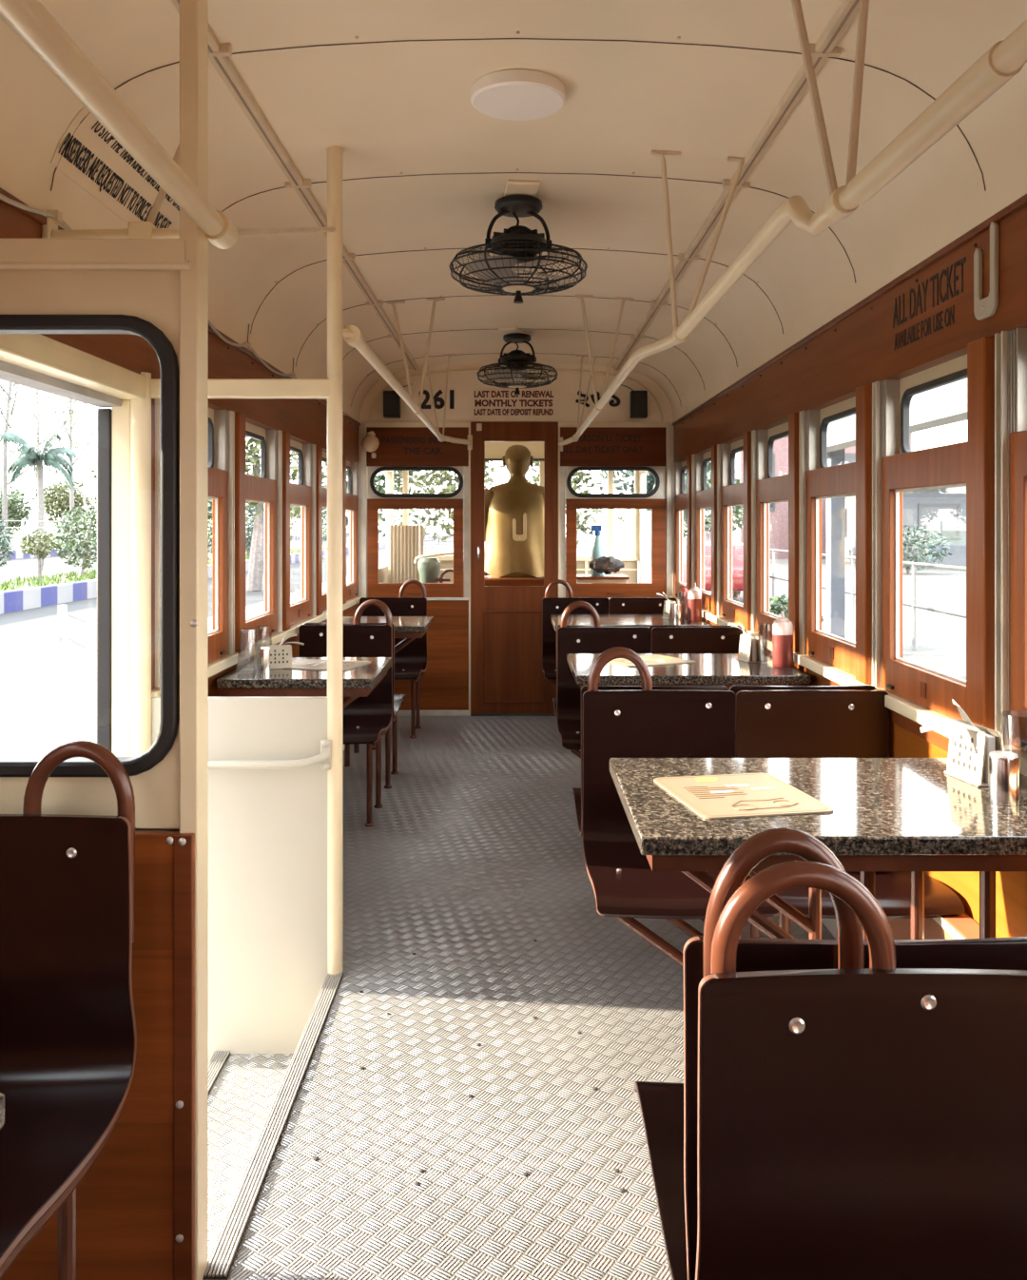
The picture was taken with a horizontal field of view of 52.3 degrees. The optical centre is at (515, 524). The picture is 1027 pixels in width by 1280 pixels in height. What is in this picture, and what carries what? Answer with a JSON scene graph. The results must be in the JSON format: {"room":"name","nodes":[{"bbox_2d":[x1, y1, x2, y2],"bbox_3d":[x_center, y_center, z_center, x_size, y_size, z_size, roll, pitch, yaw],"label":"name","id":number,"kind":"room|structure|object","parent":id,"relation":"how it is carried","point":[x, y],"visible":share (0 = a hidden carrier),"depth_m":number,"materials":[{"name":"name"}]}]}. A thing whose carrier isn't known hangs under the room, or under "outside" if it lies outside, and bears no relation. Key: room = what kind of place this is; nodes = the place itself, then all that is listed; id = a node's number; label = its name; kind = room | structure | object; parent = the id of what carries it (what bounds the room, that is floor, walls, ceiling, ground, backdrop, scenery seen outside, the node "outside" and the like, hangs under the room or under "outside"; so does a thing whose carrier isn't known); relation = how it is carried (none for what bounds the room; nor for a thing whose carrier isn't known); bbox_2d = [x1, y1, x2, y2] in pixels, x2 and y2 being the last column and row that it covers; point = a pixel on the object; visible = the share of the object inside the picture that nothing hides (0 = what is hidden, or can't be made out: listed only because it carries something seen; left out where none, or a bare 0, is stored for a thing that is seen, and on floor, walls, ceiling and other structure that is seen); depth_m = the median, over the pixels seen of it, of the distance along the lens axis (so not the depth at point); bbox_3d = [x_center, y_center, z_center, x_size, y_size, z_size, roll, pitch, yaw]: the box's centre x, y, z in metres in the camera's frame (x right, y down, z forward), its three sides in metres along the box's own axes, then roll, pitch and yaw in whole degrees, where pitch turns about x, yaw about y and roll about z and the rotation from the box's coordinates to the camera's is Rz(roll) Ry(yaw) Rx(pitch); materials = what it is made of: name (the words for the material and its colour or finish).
{"room":"vehicle interior","nodes":[
{"label":"vehicle interior","id":0,"kind":"room"},
{"bbox_2d":[0,0,208,1279],"bbox_3d":[-0.786,0.329,1.756,0.518,2.807,0.078,0,0,0],"label":"wall partition","id":1,"kind":"structure","parent":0,"point":[142,1206],"depth_m":1.74,"materials":[{"name":"beige paint"}]},
{"bbox_2d":[0,0,335,249],"bbox_3d":[-0.499,-0.664,1.183,0.076,0.361,3.568,0,0,-1],"label":"handrail","id":2,"kind":"object","parent":1,"relation":"attached to","point":[32,23],"visible":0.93,"depth_m":1.27,"materials":[{"name":"metal"}]},
{"bbox_2d":[0,187,392,751],"bbox_3d":[-1.038,0.313,2.575,0.133,2.120,11.950,0,0,0],"label":"wall","id":3,"kind":"structure","parent":0,"point":[302,420],"depth_m":3.92,"materials":[{"name":"brown wood"}]},
{"bbox_2d":[0,333,145,756],"bbox_3d":[-1.105,0.653,2.375,0.140,2.160,1.220,0,0,0],"label":"window frame","id":4,"kind":"structure","parent":3,"relation":"in","point":[37,361],"depth_m":2.93,"materials":[{"name":"paint"}]},
{"bbox_2d":[41,143,179,238],"bbox_3d":[-0.871,-0.824,2.330,0.348,0.448,0.050,0,0,0],"label":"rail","id":5,"kind":"object","parent":3,"relation":"attached to","point":[146,229],"visible":0.5,"depth_m":2.31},
{"bbox_2d":[0,193,348,415],"bbox_3d":[-1.030,-0.713,3.794,0.025,0.129,5.213,0,0,0],"label":"cable","id":6,"kind":"object","parent":3,"relation":"attached to","point":[55,215],"visible":0.46,"depth_m":2.38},
{"bbox_2d":[208,407,229,662],"bbox_3d":[-1.071,0.028,3.500,0.064,0.890,0.666,0,0,0],"label":"window","id":7,"kind":"structure","parent":3,"relation":"in","point":[218,419],"depth_m":3.75,"materials":[{"name":"brown wood"}]},
{"bbox_2d":[245,422,277,646],"bbox_3d":[-1.071,0.028,4.285,0.064,0.890,0.666,0,0,0],"label":"window","id":8,"kind":"structure","parent":3,"relation":"in","point":[263,488],"depth_m":4.53,"materials":[{"name":"brown wood"}]},
{"bbox_2d":[290,439,312,625],"bbox_3d":[-1.071,0.028,5.070,0.064,0.890,0.666,0,0,0],"label":"window","id":9,"kind":"structure","parent":3,"relation":"in","point":[301,493],"depth_m":5.32,"materials":[{"name":"brown wood"}]},
{"bbox_2d":[346,460,358,601],"bbox_3d":[-1.071,0.028,6.640,0.064,0.890,0.666,0,0,0],"label":"window","id":10,"kind":"structure","parent":3,"relation":"in","point":[352,496],"depth_m":6.89,"materials":[{"name":"brown wood"}]},
{"bbox_2d":[0,544,453,756],"bbox_3d":[-2.400,1.973,65.000,7.200,0.200,190.000,0,0,0],"label":"paving","id":11,"kind":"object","parent":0,"point":[39,713],"depth_m":10.65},
{"bbox_2d":[56,604,68,679],"bbox_3d":[-5.500,1.421,12.700,0.130,0.905,0.130,0,0,0],"label":"bollard","id":12,"kind":"object","parent":11,"relation":"on","point":[62,619],"visible":0.98,"depth_m":12.65,"materials":[{"name":"grey stone"}]},
{"bbox_2d":[0,544,449,685],"bbox_3d":[-6.060,1.966,65.000,0.120,0.215,190.000,0,0,0],"label":"trim","id":13,"kind":"structure","parent":11,"relation":"on","point":[53,667],"depth_m":14.14,"materials":[{"name":"grey stone"}]},
{"bbox_2d":[322,464,434,537],"bbox_3d":[-4.455,-0.964,32.796,4.345,5.715,3.056,0,0,20],"label":"leafy tree","id":14,"kind":"object","parent":11,"relation":"on","point":[378,477],"visible":0.12,"depth_m":32.41,"materials":[{"name":"green plant"}]},
{"bbox_2d":[393,461,503,555],"bbox_3d":[-1.950,-1.284,30.139,3.448,6.353,3.200,0,0,0],"label":"leafy tree","id":15,"kind":"object","parent":11,"relation":"on","point":[493,470],"visible":0.16,"depth_m":29.88,"materials":[{"name":"green plant"}]},
{"bbox_2d":[0,529,453,591],"bbox_3d":[-65.650,1.773,130.000,108.700,0.600,380.000,0,0,0],"label":"soil","id":16,"kind":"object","parent":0,"point":[17,537],"depth_m":104.88,"materials":[{"name":"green soil"}]},
{"bbox_2d":[0,519,14,566],"bbox_3d":[-12.309,0.620,24.486,1.053,1.716,1.101,0,0,0],"label":"shrub","id":17,"kind":"object","parent":16,"relation":"on","point":[4,543],"visible":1,"depth_m":24.56,"materials":[{"name":"green plant"}]},
{"bbox_2d":[0,485,33,545],"bbox_3d":[-37.305,-0.642,76.002,4.508,4.490,5.482,0,0,0],"label":"leafy tree","id":18,"kind":"object","parent":16,"relation":"on","point":[15,511],"visible":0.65,"depth_m":75.58,"materials":[{"name":"green plant"}]},
{"bbox_2d":[19,529,58,581],"bbox_3d":[-12.216,0.796,26.796,0.945,1.364,0.937,0,0,0],"label":"shrub","id":19,"kind":"object","parent":16,"relation":"on","point":[39,552],"visible":0.98,"depth_m":26.70,"materials":[{"name":"green plant"}]},
{"bbox_2d":[0,431,78,547],"bbox_3d":[-30.049,-2.123,65.972,4.538,7.400,4.724,0,0,0],"label":"palm","id":20,"kind":"object","parent":16,"relation":"on","point":[28,455],"visible":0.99,"depth_m":65.82,"materials":[{"name":"green plant"}]},
{"bbox_2d":[0,379,86,540],"bbox_3d":[-32.120,-5.685,67.863,6.283,14.517,8.086,0,0,21],"label":"bare tree","id":21,"kind":"object","parent":16,"relation":"on","point":[5,483],"visible":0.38,"depth_m":67.50,"materials":[{"name":"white plant"}]},
{"bbox_2d":[0,386,95,522],"bbox_3d":[-40.735,-7.184,90.217,9.482,17.516,9.701,0,0,0],"label":"bare tree","id":22,"kind":"object","parent":16,"relation":"on","point":[37,430],"visible":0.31,"depth_m":89.88,"materials":[{"name":"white plant"}]},
{"bbox_2d":[7,393,96,533],"bbox_3d":[-33.712,-5.678,78.203,8.042,14.511,8.248,0,0,0],"label":"bare tree","id":23,"kind":"object","parent":16,"relation":"on","point":[70,409],"visible":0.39,"depth_m":77.32,"materials":[{"name":"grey plant"}]},
{"bbox_2d":[31,477,96,543],"bbox_3d":[-36.031,-1.147,84.436,5.976,5.486,5.521,0,0,0],"label":"leafy tree","id":24,"kind":"object","parent":16,"relation":"on","point":[58,499],"visible":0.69,"depth_m":83.59,"materials":[{"name":"green plant"}]},
{"bbox_2d":[52,504,96,576],"bbox_3d":[-12.213,0.455,29.413,1.597,2.048,1.603,0,0,0],"label":"shrub","id":25,"kind":"object","parent":16,"relation":"on","point":[85,545],"visible":0.84,"depth_m":29.16,"materials":[{"name":"green plant"}]},
{"bbox_2d":[0,546,327,591],"bbox_3d":[-12.215,1.393,38.989,1.869,0.160,50.057,0,0,0],"label":"grass","id":26,"kind":"structure","parent":16,"relation":"on","point":[88,574],"depth_m":27.42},
{"bbox_2d":[0,532,453,680],"bbox_3d":[-17.060,1.988,110.000,21.880,0.170,300.000,0,0,0],"label":"road","id":27,"kind":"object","parent":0,"point":[15,627],"visible":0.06,"depth_m":21.25,"materials":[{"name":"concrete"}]},
{"bbox_2d":[0,532,453,614],"bbox_3d":[-11.150,1.763,110.000,0.300,0.620,300.000,0,0,0],"label":"kerb","id":28,"kind":"object","parent":27,"relation":"on","point":[19,599],"depth_m":25.03,"materials":[{"name":"paint"}]},
{"bbox_2d":[208,436,326,591],"bbox_3d":[-7.472,-1.351,29.744,4.428,6.487,3.770,0,0,0],"label":"leafy tree","id":29,"kind":"object","parent":27,"relation":"on","point":[257,552],"visible":0.13,"depth_m":29.84,"materials":[{"name":"green plant"}]},
{"bbox_2d":[130,145,342,1062],"bbox_3d":[-0.786,0.333,2.946,0.594,2.800,0.084,0,0,0],"label":"wall","id":30,"kind":"structure","parent":0,"point":[275,763],"depth_m":2.95,"materials":[{"name":"beige paint"}]},
{"bbox_2d":[208,1050,230,1093],"bbox_3d":[-0.827,1.501,2.365,0.043,0.034,1.199,0,0,0],"label":"trim","id":31,"kind":"structure","parent":30,"relation":"attached to","point":[219,1058],"depth_m":2.88,"materials":[{"name":"metal"}]},
{"bbox_2d":[202,970,343,1279],"bbox_3d":[-0.508,1.281,2.365,0.043,0.034,1.199,0,0,0],"label":"trim","id":32,"kind":"structure","parent":30,"relation":"attached to","point":[221,1259],"depth_m":2.14,"materials":[{"name":"metal"}]},
{"bbox_2d":[208,1053,293,1257],"bbox_3d":[-0.672,1.513,2.365,0.335,0.040,1.200,0,0,0],"label":"step","id":33,"kind":"structure","parent":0,"point":[242,1098],"depth_m":2.64,"materials":[{"name":"metal"}]},
{"bbox_2d":[0,0,1026,422],"bbox_3d":[0.006,-0.905,2.650,2.228,0.467,12.100,0,0,0],"label":"ceiling","id":34,"kind":"structure","parent":0,"point":[387,83],"depth_m":2.80,"materials":[{"name":"paint"}]},
{"bbox_2d":[170,0,418,370],"bbox_3d":[-0.665,-1.046,1.800,0.080,0.025,10.400,0,0,0],"label":"conduit","id":35,"kind":"object","parent":34,"relation":"attached to","point":[219,53],"visible":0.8,"depth_m":2.92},
{"bbox_2d":[342,297,472,449],"bbox_3d":[-0.448,-0.790,4.973,0.324,0.580,4.038,0,0,0],"label":"handrail","id":36,"kind":"object","parent":34,"relation":"attached to","point":[352,335],"visible":0.98,"depth_m":4.95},
{"bbox_2d":[476,327,557,394],"bbox_3d":[0.010,-0.911,5.920,0.459,0.349,0.459,0,0,20],"label":"ceiling fan","id":37,"kind":"object","parent":34,"relation":"hanging from","point":[517,361],"visible":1,"depth_m":5.86,"materials":[{"name":"black metal"}]},
{"bbox_2d":[448,180,587,303],"bbox_3d":[0.010,-0.911,3.470,0.459,0.349,0.459,0,0,-6],"label":"ceiling fan","id":38,"kind":"object","parent":34,"relation":"hanging from","point":[517,243],"visible":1,"depth_m":3.41,"materials":[{"name":"black metal"}]},
{"bbox_2d":[470,68,565,120],"bbox_3d":[0.007,-1.070,2.610,0.236,0.038,0.236,0,0,0],"label":"recessed light","id":39,"kind":"object","parent":34,"relation":"in","point":[517,94],"visible":1,"depth_m":2.56,"materials":[{"name":"white plastic"}]},
{"bbox_2d":[481,88,554,117],"bbox_3d":[0.007,-1.055,2.610,0.216,0.008,0.216,0,0,0],"label":"diffuser","id":40,"kind":"object","parent":39,"relation":"attached to","point":[495,103],"depth_m":2.61,"materials":[{"name":"white plastic"}]},
{"bbox_2d":[613,0,859,370],"bbox_3d":[0.675,-1.044,1.800,0.080,0.025,10.400,0,0,0],"label":"conduit","id":41,"kind":"object","parent":34,"relation":"attached to","point":[824,48],"visible":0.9,"depth_m":2.80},
{"bbox_2d":[558,0,1026,451],"bbox_3d":[0.510,-0.783,3.197,0.359,0.600,7.595,0,0,-2],"label":"handrail","id":42,"kind":"object","parent":34,"relation":"attached to","point":[1005,59],"visible":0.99,"depth_m":1.66,"materials":[{"name":"metal"}]},
{"bbox_2d":[392,441,639,597],"bbox_3d":[0.005,0.123,8.565,2.110,2.500,0.070,0,0,0],"label":"wall","id":43,"kind":"structure","parent":0,"point":[494,451],"depth_m":8.55,"materials":[{"name":"metal"}]},
{"bbox_2d":[358,362,674,715],"bbox_3d":[0.006,0.092,7.000,2.102,2.362,0.060,0,0,0],"label":"wall","id":44,"kind":"structure","parent":0,"point":[612,437],"depth_m":6.99,"materials":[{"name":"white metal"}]},
{"bbox_2d":[383,384,411,418],"bbox_3d":[-0.782,-0.828,6.948,0.185,0.233,0.104,0,0,0],"label":"speaker","id":45,"kind":"object","parent":44,"relation":"attached to","point":[391,398],"visible":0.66,"depth_m":6.89},
{"bbox_2d":[367,465,463,597],"bbox_3d":[-0.669,0.044,6.993,0.642,0.878,0.042,0,0,0],"label":"window","id":46,"kind":"structure","parent":44,"relation":"in","point":[376,500],"depth_m":6.98,"materials":[{"name":"brown wood"}]},
{"bbox_2d":[470,421,558,716],"bbox_3d":[-0.007,0.292,6.985,0.580,1.962,0.090,0,0,0],"label":"door","id":47,"kind":"structure","parent":44,"relation":"in","point":[508,679],"depth_m":6.98,"materials":[{"name":"brown wood"}]},
{"bbox_2d":[565,465,666,597],"bbox_3d":[0.673,0.044,6.993,0.670,0.878,0.042,0,0,0],"label":"window","id":48,"kind":"structure","parent":44,"relation":"in","point":[655,500],"depth_m":6.98,"materials":[{"name":"brown wood"}]},
{"bbox_2d":[620,384,647,418],"bbox_3d":[0.780,-0.828,6.948,0.185,0.233,0.104,0,0,0],"label":"speaker","id":49,"kind":"object","parent":44,"relation":"attached to","point":[638,399],"visible":0.94,"depth_m":6.89},
{"bbox_2d":[202,715,835,1279],"bbox_3d":[0.006,1.292,1.800,2.102,0.043,10.400,0,0,0],"label":"floor","id":50,"kind":"structure","parent":0,"point":[466,1106],"depth_m":2.53,"materials":[{"name":"metal"}]},
{"bbox_2d":[0,739,136,1279],"bbox_3d":[-0.827,0.810,1.429,0.429,0.925,0.552,0,0,0],"label":"seat","id":51,"kind":"object","parent":50,"relation":"on","point":[68,1032],"visible":1,"depth_m":1.66,"materials":[{"name":"brown paint"}]},
{"bbox_2d":[216,657,392,709],"bbox_3d":[-0.750,0.898,3.845,0.530,0.750,0.590,0,0,0],"label":"dining table","id":52,"kind":"object","parent":50,"relation":"on","point":[247,680],"visible":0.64,"depth_m":3.56,"materials":[{"name":"stone"}]},
{"bbox_2d":[265,633,303,669],"bbox_3d":[-0.843,0.459,3.828,0.140,0.126,0.074,0,0,-20],"label":"holder","id":53,"kind":"object","parent":52,"relation":"on","point":[281,655],"visible":0.84,"depth_m":3.81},
{"bbox_2d":[283,659,371,671],"bbox_3d":[-0.720,0.520,3.900,0.300,0.004,0.255,0,0,15],"label":"menu card","id":54,"kind":"object","parent":52,"relation":"on","point":[300,664],"visible":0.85,"depth_m":3.90,"materials":[{"name":"paper"}]},
{"bbox_2d":[298,600,392,827],"bbox_3d":[-0.786,0.810,4.614,0.429,0.925,0.552,0,0,0],"label":"seat","id":55,"kind":"object","parent":50,"relation":"on","point":[365,720],"visible":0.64,"depth_m":4.85,"materials":[{"name":"brown paint"}]},
{"bbox_2d":[304,599,405,788],"bbox_3d":[-0.786,0.810,5.176,0.429,0.925,0.552,0,0,0],"label":"seat","id":56,"kind":"object","parent":50,"relation":"on","point":[397,699],"visible":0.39,"depth_m":5.06,"materials":[{"name":"brown paint"}]},
{"bbox_2d":[342,616,433,766],"bbox_3d":[-0.742,0.898,5.700,0.547,0.750,0.600,0,0,0],"label":"dining table","id":57,"kind":"object","parent":50,"relation":"on","point":[409,628],"visible":0.38,"depth_m":5.52,"materials":[{"name":"stone"}]},
{"bbox_2d":[359,579,426,737],"bbox_3d":[-0.779,0.810,6.444,0.429,0.925,0.552,0,0,0],"label":"seat","id":58,"kind":"object","parent":50,"relation":"on","point":[411,661],"visible":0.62,"depth_m":6.68,"materials":[{"name":"brown paint"}]},
{"bbox_2d":[542,579,676,685],"bbox_3d":[0.614,0.810,6.423,0.886,0.925,0.545,0,0,0],"label":"seat","id":59,"kind":"object","parent":50,"relation":"on","point":[550,606],"visible":0.39,"depth_m":6.66,"materials":[{"name":"brown paint"}]},
{"bbox_2d":[550,614,711,630],"bbox_3d":[0.616,0.898,5.805,0.822,0.750,0.650,0,0,0],"label":"dining table","id":60,"kind":"object","parent":50,"relation":"on","point":[648,620],"visible":0.34,"depth_m":5.72,"materials":[{"name":"stone"}]},
{"bbox_2d":[688,582,701,620],"bbox_3d":[0.978,0.419,5.700,0.074,0.206,0.074,0,0,0],"label":"sauce bottle","id":61,"kind":"object","parent":60,"relation":"on","point":[694,593],"visible":1,"depth_m":5.67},
{"bbox_2d":[552,601,740,720],"bbox_3d":[0.623,0.810,5.055,0.868,0.925,0.545,0,0,0],"label":"seat","id":62,"kind":"object","parent":50,"relation":"on","point":[554,700],"visible":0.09,"depth_m":4.81,"materials":[{"name":"brown paint"}]},
{"bbox_2d":[557,601,743,758],"bbox_3d":[0.623,0.810,4.498,0.868,0.925,0.545,0,0,0],"label":"seat","id":63,"kind":"object","parent":50,"relation":"on","point":[596,639],"visible":0.34,"depth_m":4.73,"materials":[{"name":"brown paint"}]},
{"bbox_2d":[567,653,811,690],"bbox_3d":[0.619,0.898,3.945,0.816,0.750,0.630,0,0,0],"label":"dining table","id":64,"kind":"object","parent":50,"relation":"on","point":[726,669],"visible":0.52,"depth_m":3.70,"materials":[{"name":"stone"}]},
{"bbox_2d":[608,654,695,667],"bbox_3d":[0.500,0.520,4.020,0.300,0.004,0.255,0,0,-28],"label":"menu card","id":65,"kind":"object","parent":64,"relation":"on","point":[652,659],"visible":0.69,"depth_m":3.98,"materials":[{"name":"paper"}]},
{"bbox_2d":[730,621,762,662],"bbox_3d":[0.875,0.448,4.016,0.110,0.149,0.110,0,0,-9],"label":"napkin holder","id":66,"kind":"object","parent":64,"relation":"on","point":[749,651],"visible":1,"depth_m":3.99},
{"bbox_2d":[772,610,793,668],"bbox_3d":[0.984,0.419,3.850,0.074,0.206,0.074,0,0,0],"label":"sauce bottle","id":67,"kind":"object","parent":64,"relation":"on","point":[782,628],"visible":1,"depth_m":3.82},
{"bbox_2d":[571,646,876,922],"bbox_3d":[0.623,0.810,3.245,0.868,0.925,0.545,0,0,0],"label":"seat","id":68,"kind":"object","parent":50,"relation":"on","point":[577,792],"visible":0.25,"depth_m":3.00,"materials":[{"name":"brown paint"}]},
{"bbox_2d":[581,648,964,966],"bbox_3d":[0.623,0.810,2.688,0.868,0.925,0.545,0,0,0],"label":"seat","id":69,"kind":"object","parent":50,"relation":"on","point":[647,722],"visible":0.59,"depth_m":2.92,"materials":[{"name":"brown paint"}]},
{"bbox_2d":[609,757,1026,939],"bbox_3d":[0.619,0.898,2.053,0.816,0.750,0.598,0,0,0],"label":"dining table","id":70,"kind":"object","parent":50,"relation":"on","point":[889,814],"visible":0.57,"depth_m":1.87,"materials":[{"name":"stone"}]},
{"bbox_2d":[653,773,833,819],"bbox_3d":[0.432,0.520,2.025,0.255,0.004,0.300,0,0,-11],"label":"menu card","id":71,"kind":"object","parent":70,"relation":"on","point":[743,795],"visible":1,"depth_m":2.00,"materials":[{"name":"paper"}]},
{"bbox_2d":[920,698,1002,786],"bbox_3d":[0.901,0.441,2.143,0.156,0.164,0.121,0,0,-9],"label":"napkin holder","id":72,"kind":"object","parent":70,"relation":"on","point":[971,745],"visible":0.91,"depth_m":2.13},
{"bbox_2d":[989,751,1019,806],"bbox_3d":[0.920,0.476,1.970,0.052,0.093,0.052,0,0,0],"label":"shaker","id":73,"kind":"object","parent":70,"relation":"on","point":[1003,766],"visible":1,"depth_m":1.95,"materials":[{"name":"metal"}]},
{"bbox_2d":[634,827,1026,1279],"bbox_3d":[0.623,0.802,1.403,0.868,0.942,0.545,0,0,0],"label":"seat","id":74,"kind":"object","parent":50,"relation":"on","point":[669,1110],"visible":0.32,"depth_m":1.16,"materials":[{"name":"brown paint"}]},
{"bbox_2d":[695,860,1026,1279],"bbox_3d":[0.623,0.814,0.843,0.868,0.919,0.545,0,0,0],"label":"seat","id":75,"kind":"object","parent":50,"relation":"on","point":[870,1123],"visible":1,"depth_m":1.08,"materials":[{"name":"brown paint"}]},
{"bbox_2d":[576,537,966,679],"bbox_3d":[30.600,1.973,65.000,58.800,0.200,190.000,0,0,0],"label":"ground concrete","id":76,"kind":"structure","parent":0,"point":[940,638],"depth_m":23.55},
{"bbox_2d":[526,461,604,548],"bbox_3d":[1.433,-1.111,32.331,3.151,6.012,3.125,0,0,0],"label":"leafy tree","id":77,"kind":"object","parent":76,"relation":"on","point":[579,526],"visible":0.09,"depth_m":32.01,"materials":[{"name":"green plant"}]},
{"bbox_2d":[623,510,651,582],"bbox_3d":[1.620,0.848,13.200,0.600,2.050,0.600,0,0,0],"label":"building","id":78,"kind":"structure","parent":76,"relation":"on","point":[628,525],"depth_m":13.05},
{"bbox_2d":[594,462,711,519],"bbox_3d":[6.048,-1.282,45.976,5.263,6.347,4.393,0,0,17],"label":"leafy tree","id":79,"kind":"object","parent":76,"relation":"on","point":[650,480],"visible":0.08,"depth_m":45.41,"materials":[{"name":"green plant"}]},
{"bbox_2d":[683,541,743,597],"bbox_3d":[5.000,1.148,26.000,1.620,1.450,3.900,0,0,0],"label":"car","id":80,"kind":"object","parent":76,"relation":"on","point":[737,547],"visible":0.15,"depth_m":25.05,"materials":[{"name":"red metal"}]},
{"bbox_2d":[683,462,743,537],"bbox_3d":[9.193,-0.686,51.903,4.994,5.167,4.736,0,0,0],"label":"leafy tree","id":81,"kind":"object","parent":76,"relation":"on","point":[739,509],"visible":0.09,"depth_m":50.99,"materials":[{"name":"green plant"}]},
{"bbox_2d":[704,432,911,559],"bbox_3d":[17.250,-2.052,64.000,10.500,7.850,13.000,0,0,0],"label":"building","id":82,"kind":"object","parent":76,"relation":"on","point":[779,511],"visible":0.07,"depth_m":58.00,"materials":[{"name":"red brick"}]},
{"bbox_2d":[769,548,966,649],"bbox_3d":[6.000,1.216,20.865,0.060,1.315,29.730,0,0,0],"label":"railing","id":83,"kind":"object","parent":76,"relation":"on","point":[852,592],"visible":0.25,"depth_m":15.74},
{"bbox_2d":[826,378,967,639],"bbox_3d":[6.900,-0.177,12.700,5.200,4.100,6.200,0,0,0],"label":"building","id":84,"kind":"structure","parent":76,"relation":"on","point":[946,404],"depth_m":14.37,"materials":[{"name":"grey stone"}]},
{"bbox_2d":[845,485,966,567],"bbox_3d":[23.500,-0.102,51.000,14.000,3.950,11.000,0,0,0],"label":"building","id":85,"kind":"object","parent":76,"relation":"on","point":[943,510],"visible":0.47,"depth_m":46.00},
{"bbox_2d":[902,524,952,574],"bbox_3d":[15.010,0.917,40.037,3.256,1.935,3.332,0,0,0],"label":"shrub","id":86,"kind":"object","parent":76,"relation":"on","point":[919,549],"visible":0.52,"depth_m":39.57,"materials":[{"name":"green plant"}]},
{"bbox_2d":[639,193,1026,939],"bbox_3d":[1.050,0.313,2.575,0.133,2.120,11.950,0,0,0],"label":"wall","id":87,"kind":"structure","parent":0,"point":[923,319],"depth_m":2.86,"materials":[{"name":"brown wood"}]},
{"bbox_2d":[674,460,686,598],"bbox_3d":[1.083,0.028,6.640,0.064,0.890,0.666,0,0,0],"label":"window","id":88,"kind":"structure","parent":87,"relation":"in","point":[680,496],"depth_m":6.89,"materials":[{"name":"brown wood"}]},
{"bbox_2d":[694,450,711,611],"bbox_3d":[1.083,0.028,5.855,0.064,0.890,0.666,0,0,0],"label":"window","id":89,"kind":"structure","parent":87,"relation":"in","point":[702,494],"depth_m":6.11,"materials":[{"name":"brown wood"}]},
{"bbox_2d":[720,438,743,626],"bbox_3d":[1.083,0.028,5.070,0.064,0.890,0.666,0,0,0],"label":"window","id":90,"kind":"structure","parent":87,"relation":"in","point":[731,494],"depth_m":5.32,"materials":[{"name":"brown wood"}]},
{"bbox_2d":[756,422,788,639],"bbox_3d":[1.083,0.028,4.285,0.064,0.890,0.666,0,0,0],"label":"window","id":91,"kind":"structure","parent":87,"relation":"in","point":[769,488],"depth_m":4.53,"materials":[{"name":"brown wood"}]},
{"bbox_2d":[805,396,855,676],"bbox_3d":[1.083,0.028,3.500,0.064,0.890,0.666,0,0,0],"label":"window","id":92,"kind":"structure","parent":87,"relation":"in","point":[822,480],"depth_m":3.74,"materials":[{"name":"brown wood"}]},
{"bbox_2d":[880,353,967,719],"bbox_3d":[1.083,0.028,2.715,0.064,0.890,0.666,0,0,0],"label":"window","id":93,"kind":"structure","parent":87,"relation":"in","point":[902,469],"depth_m":2.91,"materials":[{"name":"brown wood"}]},
{"bbox_2d":[973,221,999,319],"bbox_3d":[1.050,-0.565,2.335,0.015,0.206,0.104,0,0,0],"label":"holder","id":94,"kind":"object","parent":87,"relation":"attached to","point":[986,307],"visible":1,"depth_m":2.30,"materials":[{"name":"white metal"}]},
{"bbox_2d":[1008,328,1026,752],"bbox_3d":[1.083,0.028,1.930,0.064,0.890,0.666,0,0,0],"label":"window","id":95,"kind":"structure","parent":87,"relation":"in","point":[1017,338],"depth_m":2.21,"materials":[{"name":"brown wood"}]},
{"bbox_3d":[0.005,1.393,7.790,2.110,0.040,1.520,0,0,0],"label":"floor","id":96,"kind":"structure","parent":0,"visible":0},
{"bbox_2d":[387,524,423,582],"bbox_3d":[-0.833,0.688,7.950,0.265,1.370,0.040,0,0,0],"label":"screen","id":97,"kind":"object","parent":96,"relation":"on","point":[405,542],"visible":0.39,"depth_m":7.93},
{"bbox_2d":[414,549,464,582],"bbox_3d":[-0.553,0.773,7.750,0.395,1.200,0.200,0,0,0],"label":"stand","id":98,"kind":"object","parent":96,"relation":"on","point":[428,566],"visible":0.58,"depth_m":7.69,"materials":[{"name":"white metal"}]},
{"bbox_2d":[484,445,543,585],"bbox_3d":[0.011,0.398,7.549,0.609,1.950,0.477,0,0,0],"label":"statue","id":99,"kind":"object","parent":96,"relation":"on","point":[508,561],"visible":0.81,"depth_m":7.37,"materials":[{"name":"brown metal"}]},
{"bbox_2d":[576,574,629,582],"bbox_3d":[0.620,0.871,7.614,0.380,1.005,0.352,0,0,0],"label":"base cabinet","id":100,"kind":"object","parent":96,"relation":"on","point":[580,578],"visible":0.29,"depth_m":7.45,"materials":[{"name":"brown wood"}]},
{"bbox_2d":[590,524,604,575],"bbox_3d":[0.600,0.184,7.620,0.104,0.367,0.104,0,0,0],"label":"spray bottle","id":101,"kind":"object","parent":100,"relation":"on","point":[597,551],"visible":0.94,"depth_m":7.59,"materials":[{"name":"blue plastic"}]},
{"bbox_2d":[589,555,624,574],"bbox_3d":[0.655,0.289,7.498,0.250,0.145,0.106,0,0,0],"label":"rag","id":102,"kind":"object","parent":100,"relation":"on","point":[603,564],"visible":1,"depth_m":7.47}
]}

